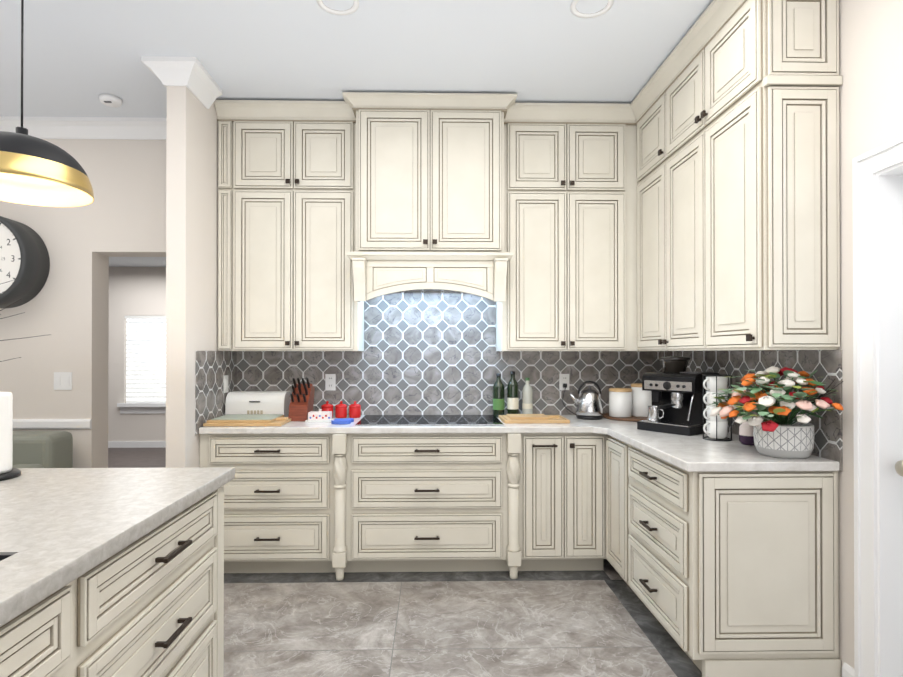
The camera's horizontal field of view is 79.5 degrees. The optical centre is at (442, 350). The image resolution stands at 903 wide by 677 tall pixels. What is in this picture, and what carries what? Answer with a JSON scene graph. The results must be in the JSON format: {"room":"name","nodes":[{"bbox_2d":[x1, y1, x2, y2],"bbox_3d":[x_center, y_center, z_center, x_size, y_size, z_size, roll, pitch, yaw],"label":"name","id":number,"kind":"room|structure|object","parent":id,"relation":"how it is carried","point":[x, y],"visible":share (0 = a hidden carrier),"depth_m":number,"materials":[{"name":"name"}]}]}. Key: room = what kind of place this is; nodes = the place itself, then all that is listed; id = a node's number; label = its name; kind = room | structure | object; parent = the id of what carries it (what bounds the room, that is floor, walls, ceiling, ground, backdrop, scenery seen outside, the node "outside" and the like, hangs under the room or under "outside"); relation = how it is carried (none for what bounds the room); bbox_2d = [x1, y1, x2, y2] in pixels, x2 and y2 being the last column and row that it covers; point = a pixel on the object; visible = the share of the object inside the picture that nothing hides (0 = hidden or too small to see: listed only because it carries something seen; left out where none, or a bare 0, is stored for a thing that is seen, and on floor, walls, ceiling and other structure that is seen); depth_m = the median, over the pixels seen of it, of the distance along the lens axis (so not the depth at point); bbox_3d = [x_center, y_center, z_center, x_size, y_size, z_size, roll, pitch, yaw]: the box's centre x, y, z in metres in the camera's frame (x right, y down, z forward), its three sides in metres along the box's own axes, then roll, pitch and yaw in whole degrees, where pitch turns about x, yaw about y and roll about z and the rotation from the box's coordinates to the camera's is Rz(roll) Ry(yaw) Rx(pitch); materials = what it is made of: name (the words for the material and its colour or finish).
{"room":"kitchen","nodes":[
{"label":"kitchen","id":0,"kind":"room"},
{"bbox_2d":[108,267,165,440],"bbox_3d":[-3.334,0.097,7.923,8.500,2.600,0.150,0,0,-1],"label":"wall","id":1,"kind":"structure","parent":0,"point":[137,291],"depth_m":7.81,"materials":[{"name":"beige paint"}]},
{"bbox_2d":[108,403,165,447],"bbox_3d":[-4.361,1.076,7.788,6.160,0.640,0.070,0,0,-1],"label":"trim","id":2,"kind":"structure","parent":1,"relation":"attached to","point":[136,408],"depth_m":7.81,"materials":[{"name":"white wood"}]},
{"bbox_2d":[125,316,165,402],"bbox_3d":[-4.058,0.126,7.872,1.050,1.260,0.065,0,0,-1],"label":"blinds","id":3,"kind":"object","parent":1,"relation":"attached to","point":[146,361],"visible":0.54,"depth_m":7.88,"materials":[{"name":"white plastic"}]},
{"bbox_2d":[109,257,165,266],"bbox_3d":[-3.299,-1.262,6.155,8.500,0.100,4.000,0,0,-1],"label":"ceiling","id":4,"kind":"structure","parent":0,"point":[137,261],"depth_m":7.40,"materials":[{"name":"white paint"}]},
{"bbox_2d":[166,86,217,467],"bbox_3d":[-1.526,-0.125,3.489,0.110,3.000,0.789,0,0,-1],"label":"wall","id":5,"kind":"structure","parent":0,"point":[192,226],"depth_m":3.13,"materials":[{"name":"beige paint"}]},
{"bbox_2d":[141,56,175,87],"bbox_3d":[-1.614,-1.567,3.397,0.120,0.118,0.785,0,0,-1],"label":"crown molding","id":6,"kind":"structure","parent":5,"relation":"attached to","point":[158,65],"depth_m":3.03,"materials":[{"name":"white wood"}]},
{"bbox_2d":[168,56,221,108],"bbox_3d":[-1.430,-1.567,3.201,0.120,0.118,0.385,0,0,-1],"label":"crown molding","id":7,"kind":"structure","parent":5,"relation":"attached to","point":[194,77],"depth_m":3.10,"materials":[{"name":"white wood"}]},
{"bbox_2d":[195,351,238,433],"bbox_3d":[-1.466,0.250,3.533,0.011,0.494,0.620,0,0,-1],"label":"tile backsplash","id":8,"kind":"structure","parent":5,"relation":"attached to","point":[211,367],"depth_m":3.45,"materials":[{"name":"tile"}]},
{"bbox_2d":[224,375,227,392],"bbox_3d":[-1.457,0.226,3.663,0.009,0.117,0.072,0,0,-1],"label":"electrical outlet plate","id":9,"kind":"object","parent":5,"relation":"attached to","point":[225,376],"depth_m":3.65,"materials":[{"name":"white plastic"}]},
{"bbox_2d":[0,139,456,467],"bbox_3d":[-1.631,-0.123,3.982,6.750,3.000,0.200,0,0,-1],"label":"wall","id":10,"kind":"structure","parent":0,"point":[123,214],"depth_m":3.87,"materials":[{"name":"beige paint"}]},
{"bbox_2d":[0,216,49,307],"bbox_3d":[-3.101,-0.614,3.737,0.630,0.630,0.234,0,0,-1],"label":"wall clock","id":11,"kind":"object","parent":10,"relation":"attached to","point":[28,268],"visible":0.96,"depth_m":3.66,"materials":[{"name":"grey metal"}]},
{"bbox_2d":[13,419,91,428],"bbox_3d":[-3.678,0.932,3.827,2.370,0.890,0.020,0,0,-1],"label":"trim","id":12,"kind":"structure","parent":10,"relation":"attached to","point":[17,423],"depth_m":3.84,"materials":[{"name":"white wood"}]},
{"bbox_2d":[54,372,71,389],"bbox_3d":[-2.693,0.217,3.855,0.125,0.125,0.008,0,0,-1],"label":"light switch","id":13,"kind":"object","parent":10,"relation":"attached to","point":[62,380],"depth_m":3.85,"materials":[{"name":"white plastic"}]},
{"bbox_2d":[0,116,166,139],"bbox_3d":[-3.225,-1.565,3.811,3.275,0.118,0.095,0,0,-1],"label":"crown molding","id":14,"kind":"structure","parent":10,"relation":"attached to","point":[118,128],"depth_m":3.82,"materials":[{"name":"white wood"}]},
{"bbox_2d":[214,100,301,350],"bbox_3d":[-1.197,-0.802,3.717,0.550,1.612,0.348,0,0,-1],"label":"upper cabinet","id":15,"kind":"object","parent":10,"relation":"attached to","point":[260,141],"depth_m":3.55,"materials":[{"name":"beige wood"}]},
{"bbox_2d":[325,374,335,389],"bbox_3d":[-0.799,0.227,3.879,0.072,0.117,0.008,0,0,-1],"label":"electrical outlet plate","id":16,"kind":"object","parent":10,"relation":"attached to","point":[330,379],"depth_m":3.88,"materials":[{"name":"white plastic"}]},
{"bbox_2d":[302,100,365,350],"bbox_3d":[-0.796,-0.802,3.725,0.477,1.612,0.348,0,0,-1],"label":"upper cabinet","id":17,"kind":"object","parent":10,"relation":"attached to","point":[333,282],"depth_m":3.55,"materials":[{"name":"beige wood"}]},
{"bbox_2d":[354,92,505,267],"bbox_3d":[-0.082,-1.111,3.675,0.944,0.994,0.479,0,0,-1],"label":"upper cabinet","id":18,"kind":"object","parent":10,"relation":"attached to","point":[430,168],"depth_m":3.45,"materials":[{"name":"beige wood"}]},
{"bbox_2d":[239,292,658,414],"bbox_3d":[0.063,0.038,3.908,3.083,0.922,0.011,0,0,-1],"label":"tile backsplash","id":19,"kind":"structure","parent":10,"relation":"attached to","point":[429,353],"depth_m":3.90,"materials":[{"name":"tile"}]},
{"bbox_2d":[494,104,557,350],"bbox_3d":[0.633,-0.802,3.753,0.484,1.612,0.348,0,0,-1],"label":"upper cabinet","id":20,"kind":"object","parent":10,"relation":"attached to","point":[526,282],"depth_m":3.58,"materials":[{"name":"beige wood"}]},
{"bbox_2d":[559,374,568,389],"bbox_3d":[0.879,0.227,3.912,0.072,0.117,0.008,0,0,-1],"label":"electrical outlet plate","id":21,"kind":"object","parent":10,"relation":"attached to","point":[563,378],"depth_m":3.91,"materials":[{"name":"white plastic"}]},
{"bbox_2d":[558,104,637,350],"bbox_3d":[1.031,-0.802,3.752,0.536,1.612,0.366,0,0,-1],"label":"upper cabinet","id":22,"kind":"object","parent":10,"relation":"attached to","point":[596,141],"depth_m":3.59,"materials":[{"name":"beige wood"}]},
{"bbox_2d":[0,0,712,117],"bbox_3d":[-1.488,-1.689,0.542,6.900,0.100,7.300,0,0,-1],"label":"ceiling","id":23,"kind":"structure","parent":0,"point":[80,57],"depth_m":2.93,"materials":[{"name":"white paint"}]},
{"bbox_2d":[0,0,93,206],"bbox_3d":[-1.691,-1.136,2.185,0.490,0.989,0.490,0,0,-1],"label":"pendant lamp","id":24,"kind":"object","parent":23,"relation":"hanging from","point":[35,171],"visible":1,"depth_m":2.17,"materials":[{"name":"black metal"}]},
{"bbox_2d":[99,94,121,107],"bbox_3d":[-2.136,-1.604,3.499,0.130,0.040,0.130,0,0,-1],"label":"smoke detector","id":25,"kind":"object","parent":23,"relation":"attached to","point":[109,100],"visible":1,"depth_m":3.47,"materials":[{"name":"white plastic"}]},
{"bbox_2d":[316,0,358,14],"bbox_3d":[-0.487,-1.649,2.532,0.196,0.052,0.196,0,0,-1],"label":"recessed light","id":26,"kind":"object","parent":23,"relation":"in","point":[351,10],"visible":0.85,"depth_m":2.58,"materials":[{"name":"white"}]},
{"bbox_2d":[570,0,613,17],"bbox_3d":[0.703,-1.649,2.555,0.196,0.052,0.196,0,0,-1],"label":"recessed light","id":27,"kind":"object","parent":23,"relation":"in","point":[577,13],"visible":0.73,"depth_m":2.60,"materials":[{"name":"white"}]},
{"bbox_2d":[108,448,701,676],"bbox_3d":[-2.777,1.419,2.502,9.400,0.102,11.300,0,0,-1],"label":"floor","id":28,"kind":"structure","parent":0,"point":[572,628],"depth_m":2.71,"materials":[{"name":"tile"}]},
{"bbox_2d":[12,431,72,467],"bbox_3d":[-3.402,0.934,3.272,1.780,0.780,0.900,0,0,-1],"label":"sofa","id":29,"kind":"object","parent":28,"relation":"on","point":[42,449],"visible":0.25,"depth_m":3.49,"materials":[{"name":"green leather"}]},
{"bbox_2d":[0,485,223,676],"bbox_3d":[-1.507,0.926,1.124,1.486,0.874,1.891,0,0,-1],"label":"base cabinet","id":30,"kind":"object","parent":28,"relation":"on","point":[150,604],"visible":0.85,"depth_m":1.48,"materials":[{"name":"beige wood"}]},
{"bbox_2d":[0,467,234,626],"bbox_3d":[-1.535,0.467,1.117,1.510,0.043,1.953,0,0,-1],"label":"countertop","id":31,"kind":"structure","parent":30,"relation":"on","point":[60,528],"depth_m":1.48,"materials":[{"name":"stone"}]},
{"bbox_2d":[0,555,11,560],"bbox_3d":[-1.188,0.569,0.892,0.539,0.238,0.634,0,0,-1],"label":"island sink","id":32,"kind":"object","parent":31,"relation":"in","point":[2,557],"depth_m":1.20,"materials":[{"name":"grey metal"}]},
{"bbox_2d":[0,392,20,480],"bbox_3d":[-1.600,0.262,1.910,0.190,0.372,0.190,0,0,-1],"label":"paper towel holder","id":33,"kind":"object","parent":31,"relation":"on","point":[7,471],"visible":1,"depth_m":1.91,"materials":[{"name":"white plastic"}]},
{"bbox_2d":[0,280,50,361],"bbox_3d":[-1.609,0.108,1.645,0.631,0.679,0.450,0,0,-1],"label":"branches","id":34,"kind":"object","parent":31,"relation":"on","point":[13,315],"visible":1,"depth_m":1.81,"materials":[{"name":"grey"}]},
{"bbox_2d":[199,434,342,580],"bbox_3d":[-1.045,0.938,3.570,0.848,0.874,0.627,0,0,-1],"label":"base cabinet","id":35,"kind":"object","parent":28,"relation":"on","point":[283,503],"depth_m":3.26,"materials":[{"name":"beige wood"}]},
{"bbox_2d":[343,433,514,578],"bbox_3d":[-0.100,0.938,3.589,1.043,0.874,0.627,0,0,-1],"label":"base cabinet","id":36,"kind":"object","parent":28,"relation":"on","point":[428,502],"depth_m":3.28,"materials":[{"name":"beige wood"}]},
{"bbox_2d":[199,415,636,433],"bbox_3d":[0.070,0.481,3.567,3.055,0.039,0.660,0,0,-1],"label":"countertop","id":37,"kind":"structure","parent":36,"relation":"on","point":[576,425],"depth_m":3.27,"materials":[{"name":"stone"}]},
{"bbox_2d":[203,414,290,425],"bbox_3d":[-1.216,0.440,3.452,0.470,0.040,0.330,0,0,-1],"label":"cutting boards","id":38,"kind":"object","parent":37,"relation":"on","point":[253,420],"visible":0.96,"depth_m":3.32,"materials":[{"name":"brown wood"}]},
{"bbox_2d":[225,391,291,416],"bbox_3d":[-1.256,0.372,3.733,0.390,0.178,0.217,0,0,-1],"label":"bread box","id":39,"kind":"object","parent":37,"relation":"on","point":[257,402],"visible":0.94,"depth_m":3.63,"materials":[{"name":"white metal"}]},
{"bbox_2d":[288,378,314,420],"bbox_3d":[-0.945,0.322,3.649,0.121,0.278,0.249,0,0,-1],"label":"knife block","id":40,"kind":"object","parent":37,"relation":"on","point":[301,401],"visible":0.98,"depth_m":3.57,"materials":[{"name":"red wood"}]},
{"bbox_2d":[305,409,331,421],"bbox_3d":[-0.797,0.421,3.546,0.170,0.078,0.100,0,0,-1],"label":"butter dish","id":41,"kind":"object","parent":37,"relation":"on","point":[320,415],"visible":0.96,"depth_m":3.50,"materials":[{"name":"white ceramic"}]},
{"bbox_2d":[321,401,332,417],"bbox_3d":[-0.791,0.404,3.736,0.082,0.114,0.082,0,0,-1],"label":"canister","id":42,"kind":"object","parent":37,"relation":"on","point":[327,406],"visible":0.65,"depth_m":3.71,"materials":[{"name":"red ceramic"}]},
{"bbox_2d":[335,401,346,417],"bbox_3d":[-0.696,0.404,3.738,0.082,0.114,0.082,0,0,-1],"label":"canister","id":43,"kind":"object","parent":37,"relation":"on","point":[340,410],"visible":1,"depth_m":3.71,"materials":[{"name":"red ceramic"}]},
{"bbox_2d":[331,418,353,423],"bbox_3d":[-0.633,0.447,3.449,0.125,0.026,0.150,0,0,-1],"label":"oven mitt","id":44,"kind":"object","parent":37,"relation":"on","point":[342,421],"visible":1,"depth_m":3.40,"materials":[{"name":"blue fabric"}]},
{"bbox_2d":[349,401,360,417],"bbox_3d":[-0.601,0.404,3.740,0.082,0.114,0.082,0,0,-1],"label":"canister","id":45,"kind":"object","parent":37,"relation":"on","point":[354,410],"visible":1,"depth_m":3.71,"materials":[{"name":"red ceramic"}]},
{"bbox_2d":[355,415,503,425],"bbox_3d":[-0.083,0.457,3.584,0.910,0.006,0.520,0,0,-1],"label":"cooktop","id":46,"kind":"object","parent":37,"relation":"in","point":[393,420],"visible":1,"depth_m":3.52,"materials":[{"name":"black glass"}]},
{"bbox_2d":[493,374,503,416],"bbox_3d":[0.393,0.311,3.790,0.081,0.300,0.081,0,0,-1],"label":"oil bottle","id":47,"kind":"object","parent":37,"relation":"on","point":[498,398],"visible":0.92,"depth_m":3.76,"materials":[{"name":"green glass"}]},
{"bbox_2d":[507,371,518,413],"bbox_3d":[0.493,0.304,3.797,0.081,0.315,0.081,0,0,-1],"label":"oil bottle","id":48,"kind":"object","parent":37,"relation":"on","point":[512,397],"visible":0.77,"depth_m":3.77,"materials":[{"name":"green glass"}]},
{"bbox_2d":[522,378,532,413],"bbox_3d":[0.598,0.327,3.814,0.073,0.270,0.073,0,0,-1],"label":"oil bottle","id":49,"kind":"object","parent":37,"relation":"on","point":[527,399],"visible":0.83,"depth_m":3.79,"materials":[{"name":"grey"}]},
{"bbox_2d":[499,414,569,423],"bbox_3d":[0.595,0.443,3.568,0.415,0.034,0.290,0,0,-1],"label":"cutting board","id":50,"kind":"object","parent":37,"relation":"on","point":[522,418],"visible":1,"depth_m":3.46,"materials":[{"name":"brown wood"}]},
{"bbox_2d":[570,381,602,419],"bbox_3d":[0.977,0.333,3.691,0.227,0.257,0.180,0,0,-1],"label":"kettle","id":51,"kind":"object","parent":37,"relation":"on","point":[588,403],"visible":1,"depth_m":3.63,"materials":[{"name":"silver metal"}]},
{"bbox_2d":[562,383,576,415],"bbox_3d":[0.889,0.346,3.833,0.107,0.220,0.150,0,0,-1],"label":"cord","id":52,"kind":"object","parent":51,"relation":"attached to","point":[565,385],"visible":0.96,"depth_m":3.83,"materials":[{"name":"black plastic"}]},
{"bbox_2d":[603,413,646,421],"bbox_3d":[1.300,0.452,3.702,0.400,0.018,0.400,0,0,-1],"label":"tray","id":53,"kind":"object","parent":37,"relation":"on","point":[632,418],"visible":0.38,"depth_m":3.59,"materials":[{"name":"brown wood"}]},
{"bbox_2d":[609,388,631,417],"bbox_3d":[1.215,0.354,3.705,0.153,0.190,0.153,0,0,-1],"label":"canister","id":54,"kind":"object","parent":53,"relation":"on","point":[620,402],"visible":1,"depth_m":3.64,"materials":[{"name":"white ceramic"}]},
{"bbox_2d":[631,383,651,416],"bbox_3d":[1.385,0.339,3.729,0.173,0.220,0.173,0,0,-1],"label":"canister","id":55,"kind":"object","parent":53,"relation":"on","point":[641,400],"visible":0.54,"depth_m":3.66,"materials":[{"name":"white ceramic"}]},
{"bbox_2d":[515,433,554,578],"bbox_3d":[0.605,0.939,3.603,0.368,0.874,0.627,0,0,-1],"label":"base cabinet","id":56,"kind":"object","parent":28,"relation":"on","point":[534,452],"depth_m":3.30,"materials":[{"name":"beige wood"}]},
{"bbox_2d":[555,433,594,570],"bbox_3d":[0.840,0.938,3.598,0.324,0.874,0.646,0,0,-1],"label":"base cabinet","id":57,"kind":"object","parent":28,"relation":"on","point":[574,452],"depth_m":3.30,"materials":[{"name":"beige wood"}]},
{"bbox_2d":[595,433,622,578],"bbox_3d":[1.277,0.936,3.133,0.681,0.874,0.381,0,0,-1],"label":"base cabinet","id":58,"kind":"object","parent":28,"relation":"on","point":[608,449],"depth_m":3.23,"materials":[{"name":"beige wood"}]},
{"bbox_2d":[623,442,840,676],"bbox_3d":[1.315,0.934,2.579,0.627,0.874,0.729,0,0,-1],"label":"base cabinet","id":59,"kind":"object","parent":28,"relation":"on","point":[729,574],"depth_m":2.22,"materials":[{"name":"beige wood"}]},
{"bbox_2d":[591,423,838,471],"bbox_3d":[1.264,0.477,2.736,0.701,0.039,1.050,0,0,-1],"label":"countertop","id":60,"kind":"structure","parent":59,"relation":"on","point":[696,453],"depth_m":2.43,"materials":[{"name":"stone"}]},
{"bbox_2d":[637,356,720,435],"bbox_3d":[1.343,0.246,3.115,0.402,0.424,0.320,0,0,-36],"label":"espresso machine","id":61,"kind":"object","parent":60,"relation":"on","point":[674,387],"visible":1,"depth_m":3.06,"materials":[{"name":"black metal"}]},
{"bbox_2d":[702,374,731,440],"bbox_3d":[1.413,0.290,2.795,0.138,0.332,0.138,0,0,-1],"label":"stand","id":62,"kind":"object","parent":60,"relation":"on","point":[716,375],"visible":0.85,"depth_m":2.75,"materials":[{"name":"black metal"}]},
{"bbox_2d":[703,405,726,421],"bbox_3d":[1.399,0.330,2.794,0.130,0.088,0.102,0,0,-1],"label":"mug","id":63,"kind":"object","parent":62,"relation":"on","point":[708,410],"visible":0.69,"depth_m":2.77,"materials":[{"name":"white ceramic"}]},
{"bbox_2d":[703,420,727,438],"bbox_3d":[1.399,0.405,2.794,0.130,0.088,0.102,0,0,-1],"label":"mug","id":64,"kind":"object","parent":62,"relation":"on","point":[722,429],"visible":0.92,"depth_m":2.76,"materials":[{"name":"white ceramic"}]},
{"bbox_2d":[703,391,727,406],"bbox_3d":[1.399,0.255,2.794,0.130,0.088,0.102,0,0,-1],"label":"mug","id":65,"kind":"object","parent":62,"relation":"on","point":[711,399],"visible":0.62,"depth_m":2.77,"materials":[{"name":"white ceramic"}]},
{"bbox_2d":[703,376,727,391],"bbox_3d":[1.399,0.180,2.795,0.130,0.088,0.102,0,0,-1],"label":"mug","id":66,"kind":"object","parent":62,"relation":"on","point":[710,382],"visible":0.71,"depth_m":2.76,"materials":[{"name":"white ceramic"}]},
{"bbox_2d":[739,421,754,444],"bbox_3d":[1.491,0.401,2.640,0.086,0.110,0.086,0,0,-1],"label":"jar","id":67,"kind":"object","parent":60,"relation":"on","point":[746,436],"visible":0.54,"depth_m":2.61,"materials":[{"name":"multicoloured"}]},
{"bbox_2d":[753,421,814,458],"bbox_3d":[1.484,0.385,2.365,0.226,0.140,0.226,0,0,-1],"label":"flower bowl","id":68,"kind":"object","parent":60,"relation":"on","point":[794,440],"visible":0.81,"depth_m":2.27,"materials":[{"name":"white ceramic"}]},
{"bbox_2d":[708,366,843,431],"bbox_3d":[1.417,0.196,2.369,0.408,0.256,0.448,0,0,-1],"label":"flower bouquet","id":69,"kind":"object","parent":68,"relation":"in","point":[785,406],"visible":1,"depth_m":2.27,"materials":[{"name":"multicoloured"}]},
{"bbox_2d":[838,0,902,676],"bbox_3d":[1.744,-0.140,0.448,0.140,3.000,7.000,0,0,-1],"label":"wall","id":70,"kind":"structure","parent":0,"point":[871,73],"depth_m":2.17,"materials":[{"name":"beige paint"}]},
{"bbox_2d":[634,76,657,350],"bbox_3d":[1.450,-0.804,3.337,0.327,1.612,0.499,0,0,-1],"label":"upper cabinet","id":71,"kind":"object","parent":70,"relation":"attached to","point":[646,110],"depth_m":3.43,"materials":[{"name":"beige wood"}]},
{"bbox_2d":[658,32,693,350],"bbox_3d":[1.459,-0.806,2.921,0.327,1.612,0.558,0,0,-1],"label":"upper cabinet","id":72,"kind":"object","parent":70,"relation":"attached to","point":[687,199],"depth_m":3.01,"materials":[{"name":"beige wood"}]},
{"bbox_2d":[659,350,842,469],"bbox_3d":[1.616,0.248,3.064,0.011,0.494,1.680,0,0,-1],"label":"tile backsplash","id":73,"kind":"structure","parent":70,"relation":"attached to","point":[828,431],"depth_m":2.46,"materials":[{"name":"tile"}]},
{"bbox_2d":[694,0,842,350],"bbox_3d":[1.467,-0.808,2.490,0.327,1.612,0.528,0,0,-1],"label":"upper cabinet","id":74,"kind":"object","parent":70,"relation":"attached to","point":[767,80],"depth_m":2.24,"materials":[{"name":"beige wood"}]},
{"bbox_2d":[853,136,902,676],"bbox_3d":[1.710,0.303,1.620,0.162,2.125,1.040,0,0,-1],"label":"door frame","id":75,"kind":"structure","parent":70,"relation":"attached to","point":[878,371],"depth_m":2.05,"materials":[{"name":"white wood"}]}
]}

